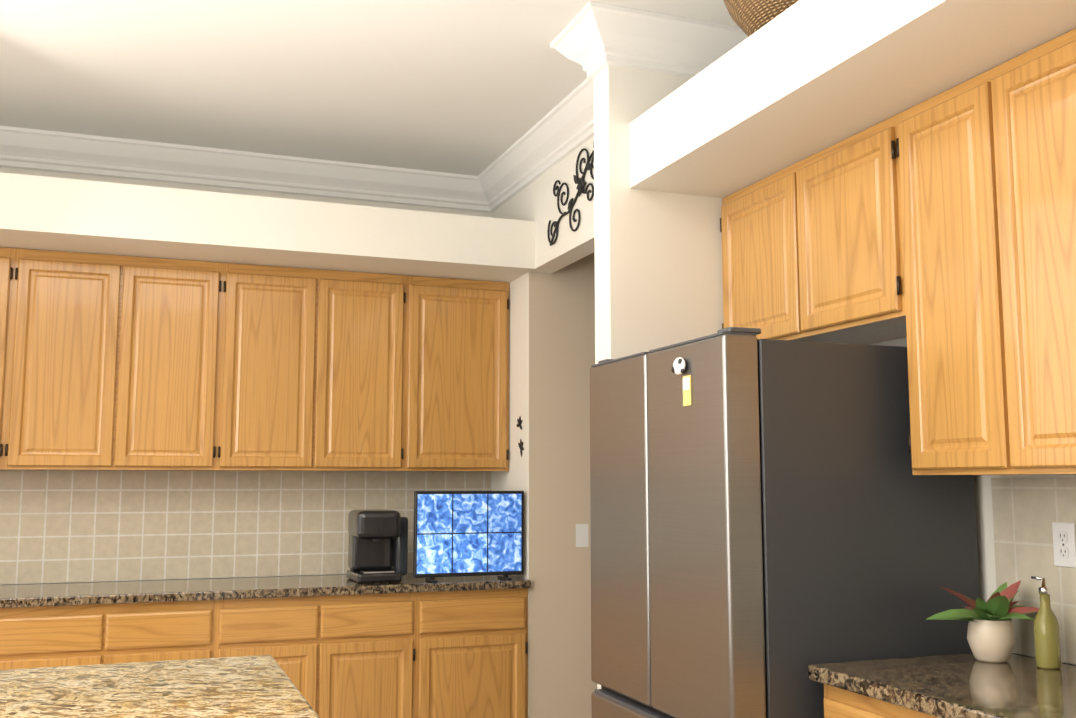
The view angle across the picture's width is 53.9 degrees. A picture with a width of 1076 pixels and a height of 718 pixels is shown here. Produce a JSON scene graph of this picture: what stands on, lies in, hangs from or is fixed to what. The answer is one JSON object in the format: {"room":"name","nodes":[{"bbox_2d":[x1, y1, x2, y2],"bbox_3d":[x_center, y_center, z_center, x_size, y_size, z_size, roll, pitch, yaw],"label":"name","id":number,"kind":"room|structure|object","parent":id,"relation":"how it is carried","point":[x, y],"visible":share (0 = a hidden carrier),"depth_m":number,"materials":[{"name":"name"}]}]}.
{"room":"kitchen","nodes":[
{"label":"kitchen","id":0,"kind":"room"},
{"bbox_2d":[0,167,491,584],"bbox_3d":[-2.946,0.422,4.841,5.700,3.050,0.120,2,-7,-21],"label":"wall","id":1,"kind":"structure","parent":0,"point":[213,189],"depth_m":5.43,"materials":[{"name":"paint"}]},
{"bbox_2d":[0,247,27,469],"bbox_3d":[-2.827,-0.009,4.692,0.970,0.992,0.326,2,-7,-21],"label":"upper cabinet","id":2,"kind":"object","parent":1,"relation":"attached to","point":[13,261],"depth_m":4.71,"materials":[{"name":"brown wood"}]},
{"bbox_2d":[0,172,534,282],"bbox_3d":[-2.803,-0.645,4.583,5.700,0.240,0.690,2,-7,-21],"label":"soffit","id":3,"kind":"structure","parent":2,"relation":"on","point":[67,215],"depth_m":4.83,"materials":[{"name":"paint"}]},
{"bbox_2d":[16,249,235,470],"bbox_3d":[-1.985,0.027,5.007,0.970,0.992,0.326,2,-7,-21],"label":"upper cabinet","id":4,"kind":"object","parent":1,"relation":"attached to","point":[118,362],"depth_m":4.87,"materials":[{"name":"brown wood"}]},
{"bbox_2d":[0,471,490,583],"bbox_3d":[-1.988,0.801,5.091,3.699,0.522,0.008,2,-7,-21],"label":"backsplash","id":5,"kind":"structure","parent":1,"relation":"attached to","point":[72,526],"depth_m":5.19,"materials":[{"name":"tile"}]},
{"bbox_2d":[228,264,415,470],"bbox_3d":[-1.143,0.064,5.323,0.970,0.992,0.326,2,-7,-21],"label":"upper cabinet","id":6,"kind":"object","parent":1,"relation":"attached to","point":[324,361],"depth_m":5.19,"materials":[{"name":"brown wood"}]},
{"bbox_2d":[416,276,508,471],"bbox_3d":[-0.479,0.092,5.572,0.590,0.992,0.326,2,-7,-21],"label":"upper cabinet","id":7,"kind":"object","parent":1,"relation":"attached to","point":[462,326],"depth_m":5.44,"materials":[{"name":"brown wood"}]},
{"bbox_2d":[0,0,738,175],"bbox_3d":[-0.206,-1.486,1.884,8.840,0.060,7.960,2,-7,-21],"label":"ceiling","id":8,"kind":"structure","parent":0,"point":[472,87],"depth_m":4.33,"materials":[{"name":"paint"}]},
{"bbox_2d":[491,185,596,717],"bbox_3d":[1.183,0.564,6.069,2.900,3.050,0.720,2,-7,-21],"label":"wall","id":9,"kind":"structure","parent":0,"point":[551,338],"depth_m":5.28,"materials":[{"name":"beige paint"}]},
{"bbox_2d":[0,126,496,212],"bbox_3d":[-2.903,-1.024,4.893,5.700,0.165,0.125,2,-7,-21],"label":"crown molding","id":10,"kind":"structure","parent":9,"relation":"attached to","point":[20,148],"depth_m":5.39,"materials":[{"name":"white paint"}]},
{"bbox_2d":[516,416,522,429],"bbox_3d":[-0.095,0.325,5.362,0.006,0.070,0.084,2,-7,-21],"label":"art","id":11,"kind":"object","parent":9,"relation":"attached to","point":[519,420],"visible":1,"depth_m":5.35,"materials":[{"name":"black metal"}]},
{"bbox_2d":[518,439,523,456],"bbox_3d":[-0.086,0.446,5.323,0.006,0.088,0.080,2,-7,-21],"label":"art","id":12,"kind":"object","parent":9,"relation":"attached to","point":[520,444],"visible":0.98,"depth_m":5.32,"materials":[{"name":"black metal"}]},
{"bbox_2d":[576,524,588,546],"bbox_3d":[0.218,0.881,5.285,0.072,0.116,0.012,2,-7,-21],"label":"hall light switch","id":13,"kind":"object","parent":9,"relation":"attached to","point":[581,535],"visible":1,"depth_m":5.28,"materials":[{"name":"white plastic"}]},
{"bbox_2d":[529,136,594,273],"bbox_3d":[0.263,-0.818,4.721,0.120,0.615,1.435,2,-7,-21],"label":"wall","id":14,"kind":"structure","parent":0,"point":[569,247],"depth_m":4.95,"materials":[{"name":"paint"}]},
{"bbox_2d":[472,69,598,208],"bbox_3d":[0.057,-1.022,4.909,0.150,0.165,1.885,2,-7,-21],"label":"crown molding","id":15,"kind":"structure","parent":14,"relation":"attached to","point":[570,124],"depth_m":5.07,"materials":[{"name":"white paint"}]},
{"bbox_2d":[547,142,593,245],"bbox_3d":[0.178,-0.764,4.745,0.013,0.382,0.746,2,-7,-21],"label":"art","id":16,"kind":"object","parent":14,"relation":"attached to","point":[581,182],"visible":0.79,"depth_m":4.77,"materials":[{"name":"black metal"}]},
{"bbox_2d":[593,65,722,688],"bbox_3d":[1.714,0.358,4.291,3.170,3.050,0.135,2,-7,-21],"label":"wall","id":17,"kind":"structure","parent":0,"point":[658,271],"depth_m":3.82,"materials":[{"name":"paint"}]},
{"bbox_2d":[568,1,747,77],"bbox_3d":[0.512,-1.142,3.874,0.755,0.165,0.135,2,-7,-21],"label":"crown molding","id":18,"kind":"structure","parent":17,"relation":"attached to","point":[593,39],"depth_m":3.84,"materials":[{"name":"white paint"}]},
{"bbox_2d":[866,337,1075,664],"bbox_3d":[2.032,0.015,1.329,0.120,3.050,5.670,2,-7,-21],"label":"wall","id":19,"kind":"structure","parent":0,"point":[985,537],"depth_m":3.06,"materials":[{"name":"paint"}]},
{"bbox_2d":[720,117,899,344],"bbox_3d":[0.993,-0.354,3.497,0.326,0.582,0.976,2,-7,-21],"label":"upper cabinet","id":20,"kind":"object","parent":19,"relation":"attached to","point":[809,246],"depth_m":3.35,"materials":[{"name":"brown wood"}]},
{"bbox_2d":[884,28,1075,474],"bbox_3d":[1.292,-0.224,2.684,0.326,1.027,0.790,2,-7,-21],"label":"upper cabinet","id":21,"kind":"object","parent":19,"relation":"attached to","point":[938,231],"depth_m":2.64,"materials":[{"name":"brown wood"}]},
{"bbox_2d":[629,0,1075,197],"bbox_3d":[1.632,-1.018,1.361,0.690,0.240,5.550,2,-7,-21],"label":"soffit","id":22,"kind":"structure","parent":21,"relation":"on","point":[798,81],"depth_m":2.92,"materials":[{"name":"paint"}]},
{"bbox_2d":[723,0,798,36],"bbox_3d":[0.753,-1.160,3.151,0.540,0.452,0.480,2,-7,-21],"label":"basket","id":23,"kind":"object","parent":22,"relation":"on","point":[749,17],"visible":0.19,"depth_m":3.09,"materials":[{"name":"brown wicker"}]},
{"bbox_2d":[991,477,1075,663],"bbox_3d":[1.711,0.458,1.947,0.011,0.482,2.299,2,-7,-21],"label":"tile backsplash","id":24,"kind":"structure","parent":19,"relation":"attached to","point":[1027,512],"depth_m":2.89,"materials":[{"name":"beige tile"}]},
{"bbox_2d":[1052,522,1075,567],"bbox_3d":[1.386,0.489,2.787,0.009,0.116,0.072,2,-7,-21],"label":"outlet","id":25,"kind":"object","parent":24,"relation":"attached to","point":[1064,542],"visible":1,"depth_m":2.78,"materials":[{"name":"white plastic"}]},
{"bbox_3d":[-0.206,1.599,1.528,8.840,0.050,7.960,2,-7,-21],"label":"floor","id":26,"kind":"structure","parent":0,"visible":0},
{"bbox_2d":[0,600,227,669],"bbox_3d":[-1.934,1.501,4.700,0.970,0.872,0.616,2,-7,-21],"label":"base cabinet","id":27,"kind":"object","parent":26,"relation":"on","point":[73,635],"depth_m":4.47,"materials":[{"name":"brown wood"}]},
{"bbox_2d":[0,572,530,607],"bbox_3d":[-2.091,1.038,4.682,4.157,0.039,0.643,2,-7,-21],"label":"countertop","id":28,"kind":"structure","parent":27,"relation":"on","point":[66,594],"depth_m":4.79,"materials":[{"name":"brown stone"}]},
{"bbox_2d":[347,509,407,583],"bbox_3d":[-0.763,0.900,5.120,0.270,0.335,0.300,2,-7,-21],"label":"coffee maker","id":29,"kind":"object","parent":28,"relation":"on","point":[378,547],"visible":1,"depth_m":5.09,"materials":[{"name":"black plastic"}]},
{"bbox_2d":[413,491,523,582],"bbox_3d":[-0.335,0.854,5.123,0.548,0.427,0.155,2,-7,-21],"label":"tv monitor","id":30,"kind":"object","parent":28,"relation":"on","point":[468,533],"visible":1,"depth_m":5.09,"materials":[{"name":"black plastic"}]},
{"bbox_2d":[228,592,427,717],"bbox_3d":[-1.092,1.538,5.016,0.970,0.872,0.616,2,-7,-21],"label":"base cabinet","id":31,"kind":"object","parent":26,"relation":"on","point":[364,655],"depth_m":4.80,"materials":[{"name":"brown wood"}]},
{"bbox_2d":[428,588,527,717],"bbox_3d":[-0.427,1.566,5.265,0.590,0.872,0.616,2,-7,-21],"label":"base cabinet","id":32,"kind":"object","parent":26,"relation":"on","point":[453,654],"depth_m":5.01,"materials":[{"name":"brown wood"}]},
{"bbox_2d":[590,327,979,717],"bbox_3d":[0.723,0.870,3.287,0.828,1.802,0.906,2,-7,-21],"label":"refrigerator","id":33,"kind":"object","parent":26,"relation":"on","point":[771,520],"visible":1,"depth_m":2.93,"materials":[{"name":"grey metal"}]},
{"bbox_2d":[671,357,691,405],"bbox_3d":[0.406,0.064,3.011,0.022,0.140,0.086,2,-7,-21],"label":"magnet","id":34,"kind":"object","parent":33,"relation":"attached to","point":[678,366],"visible":0.98,"depth_m":3.00,"materials":[{"name":"white"}]},
{"bbox_2d":[824,684,937,717],"bbox_3d":[1.158,1.240,2.445,0.626,0.872,0.785,2,-7,-21],"label":"base cabinet","id":35,"kind":"object","parent":26,"relation":"on","point":[840,703],"visible":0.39,"depth_m":2.56,"materials":[{"name":"brown wood"}]},
{"bbox_2d":[808,653,1075,717],"bbox_3d":[1.411,0.705,1.803,0.650,0.039,2.296,2,-7,-21],"label":"countertop","id":36,"kind":"structure","parent":35,"relation":"on","point":[967,685],"depth_m":2.51,"materials":[{"name":"brown stone"}]},
{"bbox_2d":[925,580,1038,662],"bbox_3d":[1.209,0.699,2.832,0.324,0.208,0.264,2,-7,-21],"label":"potted plant","id":37,"kind":"object","parent":36,"relation":"on","point":[990,635],"visible":1,"depth_m":2.78,"materials":[{"name":"beige ceramic"}]},
{"bbox_2d":[1031,576,1060,668],"bbox_3d":[1.306,0.676,2.720,0.060,0.229,0.061,2,-7,-21],"label":"oil bottle","id":38,"kind":"object","parent":36,"relation":"on","point":[1047,641],"visible":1,"depth_m":2.69,"materials":[{"name":"yellow"}]},
{"bbox_3d":[-0.828,1.132,1.507,1.084,0.872,2.380,2,-7,-21],"label":"kitchen island","id":39,"kind":"object","parent":26,"relation":"on","visible":0},
{"bbox_2d":[0,655,319,717],"bbox_3d":[-0.847,0.676,1.556,1.185,0.039,2.493,2,-7,-21],"label":"island countertop","id":40,"kind":"structure","parent":39,"relation":"on","point":[260,686],"depth_m":2.40,"materials":[{"name":"beige stone"}]}
]}

